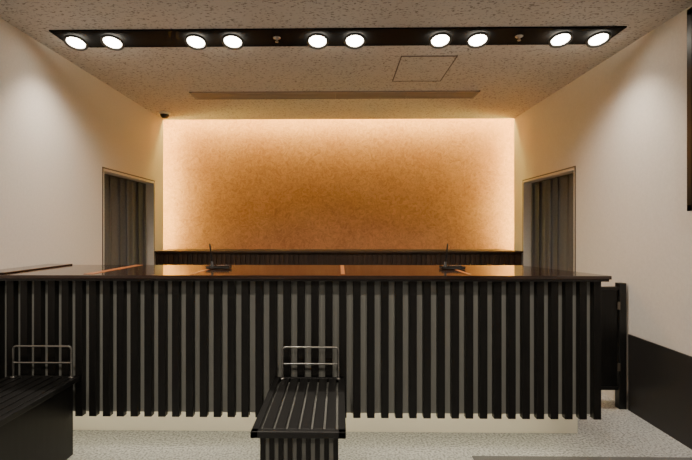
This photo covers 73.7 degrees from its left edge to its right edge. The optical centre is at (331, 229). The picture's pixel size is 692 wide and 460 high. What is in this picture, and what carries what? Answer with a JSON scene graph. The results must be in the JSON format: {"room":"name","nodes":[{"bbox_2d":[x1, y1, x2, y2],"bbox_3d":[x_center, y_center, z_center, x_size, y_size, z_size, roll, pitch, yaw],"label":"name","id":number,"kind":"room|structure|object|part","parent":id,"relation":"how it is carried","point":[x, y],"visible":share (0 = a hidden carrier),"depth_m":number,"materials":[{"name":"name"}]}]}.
{"room":"hotel reception lobby","nodes":[
{"label":"hotel reception lobby","id":0,"kind":"room"},
{"bbox_2d":[0,18,162,268],"bbox_3d":[-2.363,-0.020,1.732,0.180,2.840,8.590,0,0,1],"label":"wall","id":1,"kind":"structure","parent":0,"point":[60,124],"depth_m":3.76,"materials":[{"name":"paint"}]},
{"bbox_2d":[104,174,145,264],"bbox_3d":[-2.334,0.396,5.111,0.131,1.948,1.204,0,0,1],"label":"curtain","id":2,"kind":"object","parent":1,"relation":"hanging from","point":[124,199],"visible":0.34,"depth_m":5.17,"materials":[{"name":"fabric"}]},
{"bbox_3d":[-2.335,-0.568,5.111,0.020,0.020,1.204,0,0,1],"label":"rail","id":3,"kind":"part","parent":2,"relation":"part of","materials":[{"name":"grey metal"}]},
{"bbox_2d":[102,167,154,264],"bbox_3d":[-2.308,0.400,5.107,0.184,2.000,1.240,0,0,1],"label":"frame","id":4,"kind":"object","parent":1,"relation":"attached to","point":[149,184],"visible":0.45,"depth_m":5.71,"materials":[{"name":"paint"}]},
{"bbox_2d":[0,0,691,119],"bbox_3d":[0.006,-1.470,1.695,4.918,0.060,8.590,0,0,1],"label":"ceiling","id":5,"kind":"structure","parent":0,"point":[510,80],"depth_m":3.83,"materials":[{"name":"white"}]},
{"bbox_2d":[159,111,169,118],"bbox_3d":[-2.051,-1.403,5.653,0.130,0.073,0.130,0,0,1],"label":"dome security camera","id":6,"kind":"object","parent":5,"relation":"attached to","point":[163,114],"visible":1,"depth_m":5.61,"materials":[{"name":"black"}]},
{"bbox_2d":[189,90,479,99],"bbox_3d":[0.022,-1.434,4.905,3.020,0.012,0.250,0,0,1],"label":"ceiling vent","id":7,"kind":"object","parent":5,"relation":"in","point":[469,94],"visible":1,"depth_m":4.90,"materials":[{"name":"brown metal"}]},
{"bbox_2d":[49,26,626,47],"bbox_3d":[0.024,-1.435,3.435,4.120,0.010,0.300,0,0,1],"label":"trough","id":8,"kind":"object","parent":5,"relation":"attached to","point":[409,36],"visible":0.66,"depth_m":3.38,"materials":[{"name":"black metal"}]},
{"bbox_2d":[63,34,87,50],"bbox_3d":[-1.911,-1.396,3.440,0.164,0.062,0.160,0,0,1],"label":"recessed light","id":9,"kind":"object","parent":8,"relation":"attached to","point":[74,42],"visible":1,"depth_m":3.43,"materials":[{"name":"grey glass"}]},
{"bbox_2d":[100,34,123,50],"bbox_3d":[-1.636,-1.396,3.436,0.164,0.062,0.160,0,0,1],"label":"recessed light","id":10,"kind":"object","parent":8,"relation":"attached to","point":[112,42],"visible":1,"depth_m":3.43,"materials":[{"name":"grey"}]},
{"bbox_2d":[184,34,206,49],"bbox_3d":[-1.011,-1.396,3.426,0.164,0.062,0.160,0,0,1],"label":"recessed light","id":11,"kind":"object","parent":8,"relation":"attached to","point":[193,41],"visible":1,"depth_m":3.42,"materials":[{"name":"grey"}]},
{"bbox_2d":[221,33,243,49],"bbox_3d":[-0.736,-1.396,3.422,0.164,0.062,0.160,0,0,1],"label":"recessed light","id":12,"kind":"object","parent":8,"relation":"attached to","point":[231,41],"visible":1,"depth_m":3.41,"materials":[{"name":"grey"}]},
{"bbox_2d":[273,36,280,42],"bbox_3d":[-0.411,-1.417,3.437,0.056,0.034,0.056,0,0,1],"label":"sprinkler head","id":13,"kind":"object","parent":8,"relation":"attached to","point":[276,38],"visible":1,"depth_m":3.43},
{"bbox_2d":[307,33,328,49],"bbox_3d":[-0.106,-1.396,3.412,0.164,0.062,0.160,0,0,1],"label":"recessed light","id":14,"kind":"object","parent":8,"relation":"attached to","point":[317,41],"visible":1,"depth_m":3.40,"materials":[{"name":"grey"}]},
{"bbox_2d":[344,33,365,48],"bbox_3d":[0.169,-1.396,3.408,0.164,0.062,0.160,0,0,1],"label":"recessed light","id":15,"kind":"object","parent":8,"relation":"attached to","point":[352,40],"visible":1,"depth_m":3.40,"materials":[{"name":"grey"}]},
{"bbox_2d":[429,32,451,48],"bbox_3d":[0.798,-1.396,3.398,0.164,0.062,0.160,0,0,1],"label":"recessed light","id":16,"kind":"object","parent":8,"relation":"attached to","point":[439,40],"visible":1,"depth_m":3.39,"materials":[{"name":"grey"}]},
{"bbox_2d":[466,32,489,48],"bbox_3d":[1.073,-1.396,3.394,0.164,0.062,0.160,0,0,1],"label":"recessed light","id":17,"kind":"object","parent":8,"relation":"attached to","point":[476,40],"visible":1,"depth_m":3.39,"materials":[{"name":"grey glass"}]},
{"bbox_2d":[515,34,522,40],"bbox_3d":[1.384,-1.417,3.409,0.056,0.034,0.056,0,0,1],"label":"sprinkler head","id":18,"kind":"object","parent":8,"relation":"attached to","point":[520,35],"visible":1,"depth_m":3.40},
{"bbox_2d":[548,31,572,47],"bbox_3d":[1.678,-1.396,3.384,0.164,0.062,0.160,0,0,1],"label":"recessed light","id":19,"kind":"object","parent":8,"relation":"attached to","point":[561,39],"visible":1,"depth_m":3.38,"materials":[{"name":"grey"}]},
{"bbox_2d":[586,31,610,47],"bbox_3d":[1.953,-1.396,3.380,0.164,0.062,0.160,0,0,1],"label":"recessed light","id":20,"kind":"object","parent":8,"relation":"attached to","point":[598,39],"visible":1,"depth_m":3.37,"materials":[{"name":"grey glass"}]},
{"bbox_2d":[392,55,457,81],"bbox_3d":[0.810,-1.438,4.133,0.470,0.004,0.650,0,0,1],"label":"access hatch","id":21,"kind":"object","parent":5,"relation":"in","point":[409,68],"depth_m":4.10,"materials":[{"name":"beige paint"}]},
{"bbox_2d":[67,393,691,459],"bbox_3d":[0.010,1.450,1.950,5.758,0.100,9.100,0,0,1],"label":"floor","id":22,"kind":"structure","parent":0,"point":[619,432],"depth_m":3.02,"materials":[{"name":"carpet"}]},
{"bbox_2d":[0,345,79,459],"bbox_3d":[-1.774,1.050,2.453,0.445,0.701,0.770,0,0,1],"label":"slatted bench","id":23,"kind":"object","parent":22,"relation":"on","point":[36,412],"visible":1,"depth_m":2.56,"materials":[{"name":"black paint"}]},
{"bbox_3d":[-1.774,0.910,2.453,0.445,0.030,0.770,0,0,1],"label":"seat frame","id":24,"kind":"part","parent":23,"relation":"part of","materials":[{"name":"black paint"}]},
{"bbox_2d":[250,346,345,459],"bbox_3d":[-0.144,1.050,2.428,0.425,0.701,0.770,0,0,1],"label":"slatted bench","id":25,"kind":"object","parent":22,"relation":"on","point":[299,418],"visible":1,"depth_m":2.21,"materials":[{"name":"black paint"}]},
{"bbox_3d":[-0.144,0.910,2.428,0.425,0.030,0.770,0,0,1],"label":"seat frame","id":26,"kind":"part","parent":25,"relation":"part of","materials":[{"name":"black paint"}]},
{"bbox_2d":[262,382,337,428],"bbox_3d":[-0.144,0.925,2.435,0.355,0.008,0.715,0,0,1],"label":"seat","id":27,"kind":"object","parent":25,"relation":"on","point":[325,412],"depth_m":2.41,"materials":[{"name":"black wood"}]},
{"bbox_2d":[0,264,611,432],"bbox_3d":[-0.278,0.833,3.215,3.937,1.134,0.840,0,0,1],"label":"counter","id":28,"kind":"object","parent":22,"relation":"on","point":[423,348],"depth_m":2.85,"materials":[{"name":"black wood"}]},
{"bbox_2d":[205,243,231,268],"bbox_3d":[-0.801,0.183,3.263,0.165,0.179,0.090,0,0,1],"label":"stand","id":29,"kind":"object","parent":28,"relation":"on","point":[211,266],"visible":1,"depth_m":3.22,"materials":[{"name":"black paint"}]},
{"bbox_2d":[0,265,611,279],"bbox_3d":[-0.281,0.287,3.215,3.932,0.022,0.840,0,0,1],"label":"countertop","id":30,"kind":"structure","parent":28,"relation":"on","point":[71,271],"depth_m":2.99,"materials":[{"name":"black stone"}]},
{"bbox_2d":[439,243,465,268],"bbox_3d":[0.843,0.183,3.237,0.165,0.179,0.090,0,0,1],"label":"stand","id":31,"kind":"object","parent":28,"relation":"on","point":[444,266],"visible":1,"depth_m":3.20,"materials":[{"name":"black paint"}]},
{"bbox_2d":[154,249,522,264],"bbox_3d":[0.072,0.830,5.950,4.550,1.140,0.540,0,0,1],"label":"credenza","id":32,"kind":"object","parent":22,"relation":"on","point":[169,256],"visible":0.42,"depth_m":5.72,"materials":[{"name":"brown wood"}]},
{"bbox_2d":[472,456,691,459],"bbox_3d":[1.543,1.397,2.106,1.380,0.006,1.460,0,0,1],"label":"floor mat","id":33,"kind":"object","parent":22,"relation":"on","point":[474,457],"visible":1,"depth_m":2.81,"materials":[{"name":"carpet"}]},
{"bbox_2d":[601,282,625,408],"bbox_3d":[2.002,0.907,3.627,0.590,0.985,0.065,0,0,1],"label":"gate","id":34,"kind":"object","parent":22,"relation":"on","point":[613,298],"visible":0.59,"depth_m":3.61,"materials":[{"name":"black wood"}]},
{"bbox_3d":[2.270,0.907,3.625,0.055,0.985,0.060,0,0,1],"label":"post","id":35,"kind":"part","parent":34,"relation":"part of","materials":[{"name":"black paint"}]},
{"bbox_2d":[514,5,691,408],"bbox_3d":[2.374,-0.020,1.658,0.180,2.840,8.590,0,0,1],"label":"wall","id":36,"kind":"structure","parent":0,"point":[622,123],"depth_m":3.53,"materials":[{"name":"paint"}]},
{"bbox_2d":[522,166,575,271],"bbox_3d":[2.425,0.400,5.032,0.184,2.000,1.240,0,0,1],"label":"frame","id":37,"kind":"object","parent":36,"relation":"attached to","point":[527,183],"visible":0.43,"depth_m":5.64,"materials":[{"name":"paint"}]},
{"bbox_2d":[531,173,573,270],"bbox_3d":[2.455,0.396,5.036,0.130,1.948,1.204,0,0,2],"label":"curtain","id":38,"kind":"object","parent":36,"relation":"hanging from","point":[552,200],"visible":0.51,"depth_m":5.09,"materials":[{"name":"fabric"}]},
{"bbox_3d":[2.452,-0.568,5.036,0.020,0.020,1.204,0,0,1],"label":"rail","id":39,"kind":"part","parent":38,"relation":"part of","materials":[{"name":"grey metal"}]},
{"bbox_2d":[628,334,691,449],"bbox_3d":[2.260,1.105,0.475,0.012,0.590,6.220,0,0,1],"label":"wainscoting","id":40,"kind":"structure","parent":36,"relation":"attached to","point":[659,377],"depth_m":3.22,"materials":[{"name":"black wood"}]},
{"bbox_2d":[687,7,691,210],"bbox_3d":[2.275,-0.760,2.500,0.045,1.280,0.870,0,0,1],"label":"frame","id":41,"kind":"object","parent":36,"relation":"attached to","point":[689,11],"visible":1,"depth_m":2.91,"materials":[{"name":"black paint"}]},
{"bbox_3d":[0.078,-0.170,6.320,5.558,3.140,0.100,0,0,1],"label":"wall","id":42,"kind":"structure","parent":0,"visible":0},
{"bbox_2d":[163,119,513,249],"bbox_3d":[0.077,-0.405,6.259,4.898,2.410,0.018,0,0,1],"label":"wall panel","id":43,"kind":"object","parent":42,"relation":"attached to","point":[252,183],"visible":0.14,"depth_m":6.25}
]}

